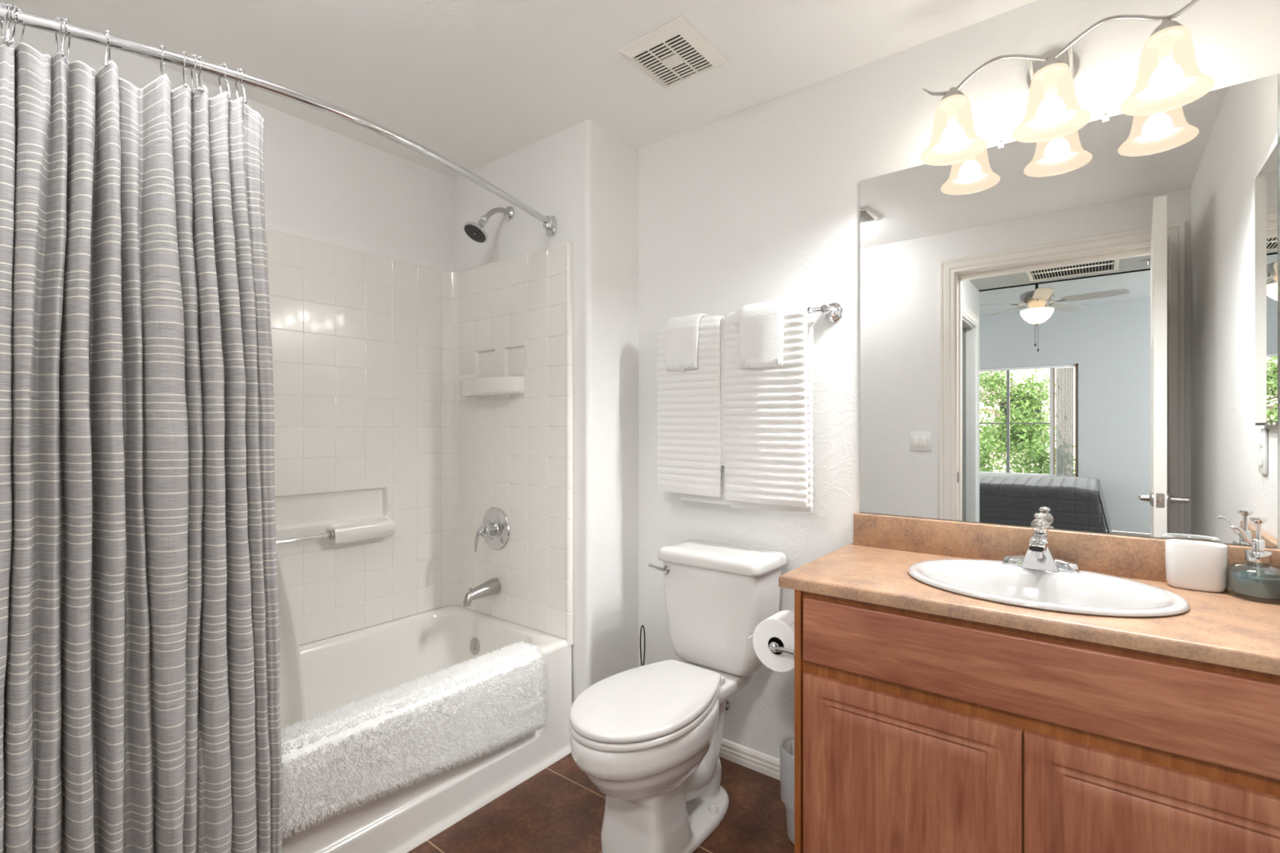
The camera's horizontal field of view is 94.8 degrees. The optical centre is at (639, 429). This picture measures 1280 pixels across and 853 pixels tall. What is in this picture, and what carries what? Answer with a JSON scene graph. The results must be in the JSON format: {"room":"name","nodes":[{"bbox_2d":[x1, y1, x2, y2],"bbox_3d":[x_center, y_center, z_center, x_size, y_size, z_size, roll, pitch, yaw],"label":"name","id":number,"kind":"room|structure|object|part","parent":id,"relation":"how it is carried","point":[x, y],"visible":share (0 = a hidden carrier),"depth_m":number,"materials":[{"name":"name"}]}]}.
{"room":"bathroom","nodes":[
{"label":"bathroom","id":0,"kind":"room"},
{"bbox_2d":[0,2,453,645],"bbox_3d":[-1.337,0.028,2.259,0.120,2.405,2.210,0,0,38],"label":"wall","id":1,"kind":"structure","parent":0,"point":[322,184],"depth_m":2.33,"materials":[{"name":"white paint"}]},
{"bbox_2d":[0,0,1036,177],"bbox_3d":[-0.202,-1.215,1.364,3.000,0.080,2.220,0,0,38],"label":"ceiling","id":2,"kind":"structure","parent":0,"point":[475,83],"depth_m":1.82,"materials":[{"name":"white paint"}]},
{"bbox_2d":[617,16,728,88],"bbox_3d":[0.104,-1.165,1.850,0.244,0.020,0.258,0,0,38],"label":"exhaust fan","id":3,"kind":"object","parent":2,"relation":"attached to","point":[676,51],"visible":1,"depth_m":1.82,"materials":[{"name":"white plastic"}]},
{"bbox_2d":[631,33,713,85],"bbox_3d":[0.104,-1.159,1.850,0.179,0.008,0.193,0,0,38],"label":"grille","id":4,"kind":"object","parent":3,"relation":"attached to","point":[676,58],"depth_m":1.84,"materials":[{"name":"white plastic"}]},
{"bbox_2d":[453,120,638,702],"bbox_3d":[-0.402,0.028,2.659,0.860,2.405,0.428,0,0,38],"label":"wall","id":5,"kind":"structure","parent":0,"point":[583,175],"depth_m":2.34,"materials":[{"name":"white paint"}]},
{"bbox_2d":[463,205,513,243],"bbox_3d":[-0.628,-0.857,2.430,0.105,0.185,0.210,0,0,38],"label":"showerhead","id":6,"kind":"object","parent":5,"relation":"attached to","point":[476,232],"visible":1,"depth_m":2.40,"materials":[{"name":"silver metal"}]},
{"bbox_3d":[-0.601,-0.893,2.456,0.023,0.080,0.129,0,0,40],"label":"arm","id":7,"kind":"part","parent":6,"relation":"part of","materials":[{"name":"silver metal"}]},
{"bbox_2d":[407,752,794,852],"bbox_3d":[-0.202,1.270,1.364,3.000,0.080,2.220,0,0,38],"label":"floor","id":8,"kind":"structure","parent":0,"point":[558,809],"depth_m":1.86,"materials":[{"name":"brown tile"}]},
{"bbox_2d":[281,605,572,852],"bbox_3d":[-1.026,1.020,1.893,0.775,0.420,1.527,0,0,38],"label":"bathtub","id":9,"kind":"object","parent":8,"relation":"on","point":[340,670],"visible":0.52,"depth_m":2.19,"materials":[{"name":"white ceramic"}]},
{"bbox_2d":[280,641,546,839],"bbox_3d":[-0.702,0.925,1.778,0.187,0.296,0.992,0,0,38],"label":"bath mat","id":10,"kind":"object","parent":9,"relation":"on","point":[332,762],"visible":0.83,"depth_m":1.70,"materials":[{"name":"white fabric"}]},
{"bbox_2d":[265,228,573,645],"bbox_3d":[-1.038,0.053,1.906,0.784,1.552,1.540,0,0,38],"label":"shower surround","id":11,"kind":"object","parent":9,"relation":"on","point":[412,402],"visible":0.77,"depth_m":2.41,"materials":[{"name":"white tile"}]},
{"bbox_3d":[-1.374,0.404,2.009,0.019,0.019,0.670,0,0,38],"label":"grab rail","id":12,"kind":"part","parent":11,"relation":"part of","materials":[{"name":"white plastic"}]},
{"bbox_2d":[328,529,333,540],"bbox_3d":[-1.184,0.404,2.251,0.038,0.038,0.006,0,0,38],"label":"socket","id":13,"kind":"object","parent":11,"relation":"attached to","point":[330,531],"depth_m":2.25,"materials":[{"name":"silver metal"}]},
{"bbox_3d":[-1.320,0.043,2.127,0.068,1.532,1.539,0,0,38],"label":"long panel","id":14,"kind":"part","parent":11,"relation":"part of","materials":[{"name":"white tile"}]},
{"bbox_2d":[462,577,501,606],"bbox_3d":[-0.670,0.682,2.470,0.068,0.085,0.164,0,0,38],"label":"tub spout","id":15,"kind":"object","parent":11,"relation":"attached to","point":[491,587],"visible":1,"depth_m":2.46,"materials":[{"name":"silver metal"}]},
{"bbox_2d":[474,506,510,552],"bbox_3d":[-0.650,0.427,2.495,0.184,0.184,0.100,0,0,38],"label":"shower valve","id":16,"kind":"object","parent":11,"relation":"attached to","point":[495,528],"visible":1,"depth_m":2.50,"materials":[{"name":"silver metal"}]},
{"bbox_3d":[-0.673,0.462,2.473,0.041,0.108,0.038,0,0,-32],"label":"lever","id":17,"kind":"part","parent":16,"relation":"part of","materials":[{"name":"silver metal"}]},
{"bbox_3d":[-0.545,0.053,2.480,0.716,1.552,0.029,0,0,38],"label":"panel","id":18,"kind":"part","parent":11,"relation":"part of","materials":[{"name":"white tile"}]},
{"bbox_3d":[-0.705,0.930,2.515,0.074,0.074,0.022,0,0,38],"label":"overflow plate","id":19,"kind":"part","parent":9,"relation":"part of","materials":[{"name":"silver metal"}]},
{"bbox_2d":[640,625,645,666],"bbox_3d":[0.010,1.004,2.341,0.096,0.453,0.096,0,0,38],"label":"toilet brush","id":20,"kind":"object","parent":8,"relation":"on","point":[642,626],"visible":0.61,"depth_m":2.34,"materials":[{"name":"grey plastic"}]},
{"bbox_2d":[568,539,786,852],"bbox_3d":[0.097,0.824,1.842,0.428,0.812,0.811,0,0,38],"label":"toilet","id":21,"kind":"object","parent":8,"relation":"on","point":[648,737],"visible":0.99,"depth_m":1.76,"materials":[{"name":"white ceramic"}]},
{"bbox_3d":[0.021,0.809,1.726,0.346,0.020,0.530,0,0,38],"label":"seat","id":22,"kind":"part","parent":21,"relation":"part of","materials":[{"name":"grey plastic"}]},
{"bbox_3d":[0.021,0.784,1.726,0.348,0.026,0.533,0,0,38],"label":"lid","id":23,"kind":"part","parent":21,"relation":"part of","materials":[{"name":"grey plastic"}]},
{"bbox_3d":[0.068,0.494,2.088,0.079,0.030,0.024,0,0,38],"label":"flush lever","id":24,"kind":"part","parent":21,"relation":"part of","materials":[{"name":"silver metal"}]},
{"bbox_3d":[0.097,1.024,1.823,0.351,0.412,0.780,0,0,38],"label":"bowl","id":25,"kind":"part","parent":21,"relation":"part of","materials":[{"name":"white ceramic"}]},
{"bbox_3d":[0.284,0.640,2.064,0.378,0.356,0.210,0,0,38],"label":"tank","id":26,"kind":"part","parent":21,"relation":"part of","materials":[{"name":"white ceramic"}]},
{"bbox_3d":[0.283,0.443,2.063,0.408,0.050,0.234,0,0,38],"label":"tank lid","id":27,"kind":"part","parent":21,"relation":"part of","materials":[{"name":"white ceramic"}]},
{"bbox_2d":[779,733,794,844],"bbox_3d":[0.501,1.087,1.766,0.162,0.281,0.161,0,0,38],"label":"waste bin","id":28,"kind":"object","parent":8,"relation":"on","point":[787,743],"visible":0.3,"depth_m":1.74,"materials":[{"name":"white plastic"}]},
{"bbox_2d":[794,589,1279,852],"bbox_3d":[0.925,0.816,1.396,0.950,0.828,0.536,0,0,38],"label":"vanity cabinet","id":29,"kind":"object","parent":8,"relation":"on","point":[915,731],"visible":1,"depth_m":1.20,"materials":[{"name":"brown wood"}]},
{"bbox_2d":[768,640,794,658],"bbox_3d":[0.409,0.574,1.580,0.089,0.044,0.167,0,0,38],"label":"paper holder","id":30,"kind":"object","parent":29,"relation":"attached to","point":[775,646],"visible":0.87,"depth_m":1.54,"materials":[{"name":"silver metal"}]},
{"bbox_2d":[747,609,794,672],"bbox_3d":[0.388,0.578,1.616,0.154,0.140,0.100,0,0,38],"label":"toilet paper roll","id":31,"kind":"object","parent":30,"relation":"on","point":[780,625],"visible":0.66,"depth_m":1.58,"materials":[{"name":"white paper"}]},
{"bbox_3d":[0.591,0.862,1.329,0.459,0.507,0.018,0,0,38],"label":"door","id":32,"kind":"part","parent":29,"relation":"part of","materials":[{"name":"brown wood"}]},
{"bbox_2d":[778,512,1279,675],"bbox_3d":[0.910,0.336,1.409,0.992,0.132,0.538,0,0,38],"label":"countertop","id":33,"kind":"structure","parent":29,"relation":"on","point":[1222,628],"depth_m":1.37,"materials":[{"name":"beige laminate"}]},
{"bbox_2d":[1002,512,1079,573],"bbox_3d":[1.025,0.291,1.512,0.166,0.145,0.150,0,0,38],"label":"faucet","id":34,"kind":"object","parent":33,"relation":"on","point":[1040,555],"visible":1,"depth_m":1.51,"materials":[{"name":"silver metal"}]},
{"bbox_3d":[1.047,0.253,1.540,0.014,0.034,0.014,0,0,38],"label":"knob stem","id":35,"kind":"part","parent":34,"relation":"part of","materials":[{"name":"silver metal"}]},
{"bbox_3d":[1.047,0.252,1.540,0.041,0.039,0.041,0,0,38],"label":"ball knob","id":36,"kind":"part","parent":34,"relation":"part of","materials":[{"name":"clear plastic"}]},
{"bbox_2d":[907,559,1190,617],"bbox_3d":[0.933,0.435,1.398,0.546,0.152,0.436,0,0,38],"label":"sink","id":37,"kind":"object","parent":33,"relation":"in","point":[1083,593],"visible":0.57,"depth_m":1.44,"materials":[{"name":"white ceramic"}]},
{"bbox_2d":[1164,538,1227,592],"bbox_3d":[1.297,0.318,1.375,0.107,0.108,0.064,0,0,38],"label":"toothbrush holder","id":38,"kind":"object","parent":33,"relation":"on","point":[1191,565],"visible":1,"depth_m":1.35,"materials":[{"name":"white ceramic"}]},
{"bbox_2d":[1226,516,1279,604],"bbox_3d":[1.361,0.282,1.296,0.099,0.178,0.099,0,0,38],"label":"soap dispenser","id":39,"kind":"object","parent":33,"relation":"on","point":[1259,584],"visible":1,"depth_m":1.29,"materials":[{"name":"clear glass"}]},
{"bbox_2d":[1226,560,1279,604],"bbox_3d":[1.361,0.330,1.296,0.099,0.083,0.099,0,0,38],"label":"bottle","id":40,"kind":"object","parent":39,"relation":"attached to","point":[1259,584],"depth_m":1.28,"materials":[{"name":"clear glass"}]},
{"bbox_3d":[0.771,0.497,1.188,0.918,0.156,0.018,0,0,38],"label":"false drawer","id":41,"kind":"part","parent":29,"relation":"part of","materials":[{"name":"brown wood"}]},
{"bbox_3d":[0.953,0.862,1.045,0.456,0.507,0.018,0,0,38],"label":"door","id":42,"kind":"part","parent":29,"relation":"part of","materials":[{"name":"brown wood"}]},
{"bbox_2d":[638,0,1279,759],"bbox_3d":[0.813,0.028,1.903,1.995,2.405,0.120,0,0,38],"label":"wall","id":43,"kind":"structure","parent":0,"point":[761,202],"depth_m":2.00,"materials":[{"name":"white paint"}]},
{"bbox_2d":[725,698,730,710],"bbox_3d":[0.289,0.936,2.191,0.067,0.240,0.071,0,0,38],"label":"supply valve","id":44,"kind":"object","parent":43,"relation":"attached to","point":[727,702],"visible":0.02,"depth_m":2.20,"materials":[{"name":"silver metal"}]},
{"bbox_2d":[718,737,780,780],"bbox_3d":[0.353,1.197,2.179,0.918,0.066,0.013,0,0,38],"label":"baseboard","id":45,"kind":"structure","parent":43,"relation":"attached to","point":[757,761],"depth_m":2.14,"materials":[{"name":"white paint"}]},
{"bbox_2d":[807,302,843,322],"bbox_3d":[0.372,-0.388,2.113,0.684,0.066,0.092,0,0,38],"label":"towel bar","id":46,"kind":"object","parent":43,"relation":"attached to","point":[833,312],"visible":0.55,"depth_m":1.93,"materials":[{"name":"silver metal"}]},
{"bbox_2d":[657,315,746,506],"bbox_3d":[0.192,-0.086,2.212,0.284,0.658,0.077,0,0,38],"label":"bath towel","id":47,"kind":"object","parent":46,"relation":"hanging from","point":[689,414],"visible":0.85,"depth_m":2.17,"materials":[{"name":"white fabric"}]},
{"bbox_2d":[666,313,707,371],"bbox_3d":[0.182,-0.323,2.219,0.148,0.214,0.104,0,0,38],"label":"washcloth","id":48,"kind":"object","parent":47,"relation":"on","point":[682,331],"visible":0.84,"depth_m":2.18,"materials":[{"name":"white fabric"}]},
{"bbox_2d":[723,302,813,512],"bbox_3d":[0.434,-0.068,2.021,0.312,0.705,0.084,0,0,38],"label":"bath towel","id":49,"kind":"object","parent":46,"relation":"hanging from","point":[768,442],"visible":0.94,"depth_m":1.97,"materials":[{"name":"white fabric"}]},
{"bbox_2d":[739,299,791,368],"bbox_3d":[0.433,-0.322,2.020,0.163,0.233,0.113,0,0,38],"label":"washcloth","id":50,"kind":"object","parent":49,"relation":"on","point":[761,324],"visible":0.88,"depth_m":1.97,"materials":[{"name":"white fabric"}]},
{"bbox_2d":[853,512,1279,590],"bbox_3d":[1.076,0.322,1.606,0.970,0.103,0.024,0,0,38],"label":"backsplash","id":51,"kind":"structure","parent":43,"relation":"attached to","point":[1115,555],"depth_m":1.62,"materials":[{"name":"brown laminate"}]},
{"bbox_2d":[920,0,1215,165],"bbox_3d":[1.051,-0.891,1.501,0.606,0.264,0.220,0,0,38],"label":"vanity light","id":52,"kind":"object","parent":43,"relation":"attached to","point":[1170,77],"visible":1,"depth_m":1.44,"materials":[{"name":"white glass"}]},
{"bbox_3d":[0.857,-0.798,1.615,0.060,0.060,0.060,0,0,38],"label":"bulb","id":53,"kind":"part","parent":52,"relation":"part of","materials":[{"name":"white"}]},
{"bbox_3d":[0.857,-0.830,1.615,0.162,0.144,0.162,0,0,38],"label":"lamp shade","id":54,"kind":"part","parent":52,"relation":"part of","materials":[{"name":"white glass"}]},
{"bbox_3d":[1.036,-0.943,1.556,0.010,0.025,0.129,0,0,38],"label":"arm","id":55,"kind":"part","parent":52,"relation":"part of","materials":[{"name":"silver metal"}]},
{"bbox_3d":[1.032,-0.798,1.478,0.060,0.060,0.060,0,0,38],"label":"bulb","id":56,"kind":"part","parent":52,"relation":"part of","materials":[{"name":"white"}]},
{"bbox_3d":[1.032,-0.830,1.478,0.162,0.144,0.162,0,0,38],"label":"lamp shade","id":57,"kind":"part","parent":52,"relation":"part of","materials":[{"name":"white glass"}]},
{"bbox_3d":[1.107,-0.965,1.582,0.116,0.116,0.022,0,0,38],"label":"wall plate","id":58,"kind":"part","parent":52,"relation":"part of","materials":[{"name":"silver metal"}]},
{"bbox_3d":[1.101,-0.943,1.504,0.010,0.025,0.129,0,0,38],"label":"arm","id":59,"kind":"part","parent":52,"relation":"part of","materials":[{"name":"silver metal"}]},
{"bbox_3d":[1.202,-0.798,1.345,0.060,0.060,0.060,0,0,38],"label":"bulb","id":60,"kind":"part","parent":52,"relation":"part of","materials":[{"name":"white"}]},
{"bbox_3d":[1.202,-0.830,1.345,0.162,0.144,0.162,0,0,38],"label":"lamp shade","id":61,"kind":"part","parent":52,"relation":"part of","materials":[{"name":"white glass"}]},
{"bbox_2d":[860,73,1278,547],"bbox_3d":[1.077,-0.268,1.617,0.927,1.070,0.005,0,0,38],"label":"wall mirror","id":62,"kind":"object","parent":43,"relation":"attached to","point":[1078,329],"visible":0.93,"depth_m":1.55,"materials":[{"name":"silver glass"}]},
{"bbox_2d":[997,138,1004,149],"bbox_3d":[1.017,-0.804,1.660,0.014,0.025,0.010,0,0,38],"label":"mirror clip","id":63,"kind":"object","parent":62,"relation":"attached to","point":[1000,142],"visible":1,"depth_m":1.66,"materials":[{"name":"white plastic"}]},
{"bbox_2d":[1102,111,1109,122],"bbox_3d":[1.200,-0.804,1.517,0.014,0.025,0.010,0,0,38],"label":"mirror clip","id":64,"kind":"object","parent":62,"relation":"attached to","point":[1105,116],"visible":1,"depth_m":1.51,"materials":[{"name":"white plastic"}]},
{"bbox_3d":[-1.603,0.028,1.217,0.745,2.405,0.240,0,0,38],"label":"wall","id":65,"kind":"structure","parent":0,"visible":0},
{"bbox_2d":[0,5,556,236],"bbox_3d":[-0.765,-0.810,1.690,0.208,0.080,1.546,0,0,38],"label":"shower rod","id":66,"kind":"object","parent":65,"relation":"attached to","point":[24,19],"visible":1,"depth_m":1.39,"materials":[{"name":"silver metal"}]},
{"bbox_2d":[0,2,10,44],"bbox_3d":[-1.248,-0.795,1.158,0.053,0.092,0.008,0,0,30],"label":"curtain hook","id":67,"kind":"object","parent":66,"relation":"hanging from","point":[3,4],"visible":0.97,"depth_m":1.15,"materials":[{"name":"silver metal"}]},
{"bbox_2d":[0,35,282,852],"bbox_3d":[-1.038,0.209,1.243,0.493,1.952,0.206,0,0,-42],"label":"shower curtain","id":68,"kind":"object","parent":67,"relation":"hanging from","point":[140,637],"visible":1,"depth_m":1.23,"materials":[{"name":"grey fabric"}]},
{"bbox_2d":[3,3,16,44],"bbox_3d":[-1.241,-0.795,1.161,0.008,0.092,0.053,0,0,-32],"label":"curtain hook","id":69,"kind":"object","parent":66,"relation":"hanging from","point":[10,6],"visible":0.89,"depth_m":1.15,"materials":[{"name":"silver metal"}]},
{"bbox_2d":[7,4,25,50],"bbox_3d":[-1.233,-0.795,1.165,0.008,0.092,0.053,0,0,-22],"label":"curtain hook","id":70,"kind":"object","parent":66,"relation":"hanging from","point":[15,7],"visible":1,"depth_m":1.16,"materials":[{"name":"silver metal"}]},
{"bbox_2d":[54,16,65,57],"bbox_3d":[-1.180,-0.795,1.196,0.053,0.092,0.008,0,0,34],"label":"curtain hook","id":71,"kind":"object","parent":66,"relation":"hanging from","point":[60,19],"visible":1,"depth_m":1.19,"materials":[{"name":"silver metal"}]},
{"bbox_2d":[59,17,71,62],"bbox_3d":[-1.171,-0.795,1.201,0.008,0.092,0.053,0,0,-30],"label":"curtain hook","id":72,"kind":"object","parent":66,"relation":"hanging from","point":[61,53],"visible":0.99,"depth_m":1.20,"materials":[{"name":"silver metal"}]},
{"bbox_2d":[102,29,111,67],"bbox_3d":[-1.117,-0.795,1.236,0.008,0.092,0.053,0,0,-34],"label":"curtain hook","id":73,"kind":"object","parent":66,"relation":"hanging from","point":[108,32],"visible":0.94,"depth_m":1.23,"materials":[{"name":"silver metal"}]},
{"bbox_2d":[159,44,164,79],"bbox_3d":[-1.042,-0.795,1.285,0.053,0.092,0.008,0,0,44],"label":"curtain hook","id":74,"kind":"object","parent":66,"relation":"hanging from","point":[162,46],"visible":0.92,"depth_m":1.28,"materials":[{"name":"silver metal"}]},
{"bbox_2d":[182,51,187,87],"bbox_3d":[-1.010,-0.795,1.306,0.008,0.092,0.053,0,0,-42],"label":"curtain hook","id":75,"kind":"object","parent":66,"relation":"hanging from","point":[184,53],"visible":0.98,"depth_m":1.30,"materials":[{"name":"silver metal"}]},
{"bbox_2d":[190,53,199,93],"bbox_3d":[-0.996,-0.795,1.317,0.053,0.092,0.008,0,0,38],"label":"curtain hook","id":76,"kind":"object","parent":66,"relation":"hanging from","point":[193,55],"visible":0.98,"depth_m":1.31,"materials":[{"name":"silver metal"}]},
{"bbox_2d":[197,55,204,92],"bbox_3d":[-0.987,-0.795,1.322,0.008,0.092,0.053,0,0,-44],"label":"curtain hook","id":77,"kind":"object","parent":66,"relation":"hanging from","point":[199,57],"visible":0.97,"depth_m":1.31,"materials":[{"name":"silver metal"}]},
{"bbox_2d":[217,62,231,100],"bbox_3d":[-0.952,-0.795,1.349,0.053,0.092,0.008,0,0,28],"label":"curtain hook","id":78,"kind":"object","parent":66,"relation":"hanging from","point":[224,64],"visible":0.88,"depth_m":1.34,"materials":[{"name":"silver metal"}]},
{"bbox_2d":[235,67,247,104],"bbox_3d":[-0.927,-0.795,1.367,0.053,0.092,0.008,0,0,32],"label":"curtain hook","id":79,"kind":"object","parent":66,"relation":"hanging from","point":[240,69],"visible":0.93,"depth_m":1.36,"materials":[{"name":"silver metal"}]},
{"bbox_2d":[275,545,305,728],"bbox_3d":[-1.109,0.087,1.411,0.177,1.685,0.618,0,0,38],"label":"liner","id":80,"kind":"object","parent":66,"relation":"hanging from","point":[292,700],"visible":0.03,"depth_m":1.66,"materials":[{"name":"white plastic"}]}
]}

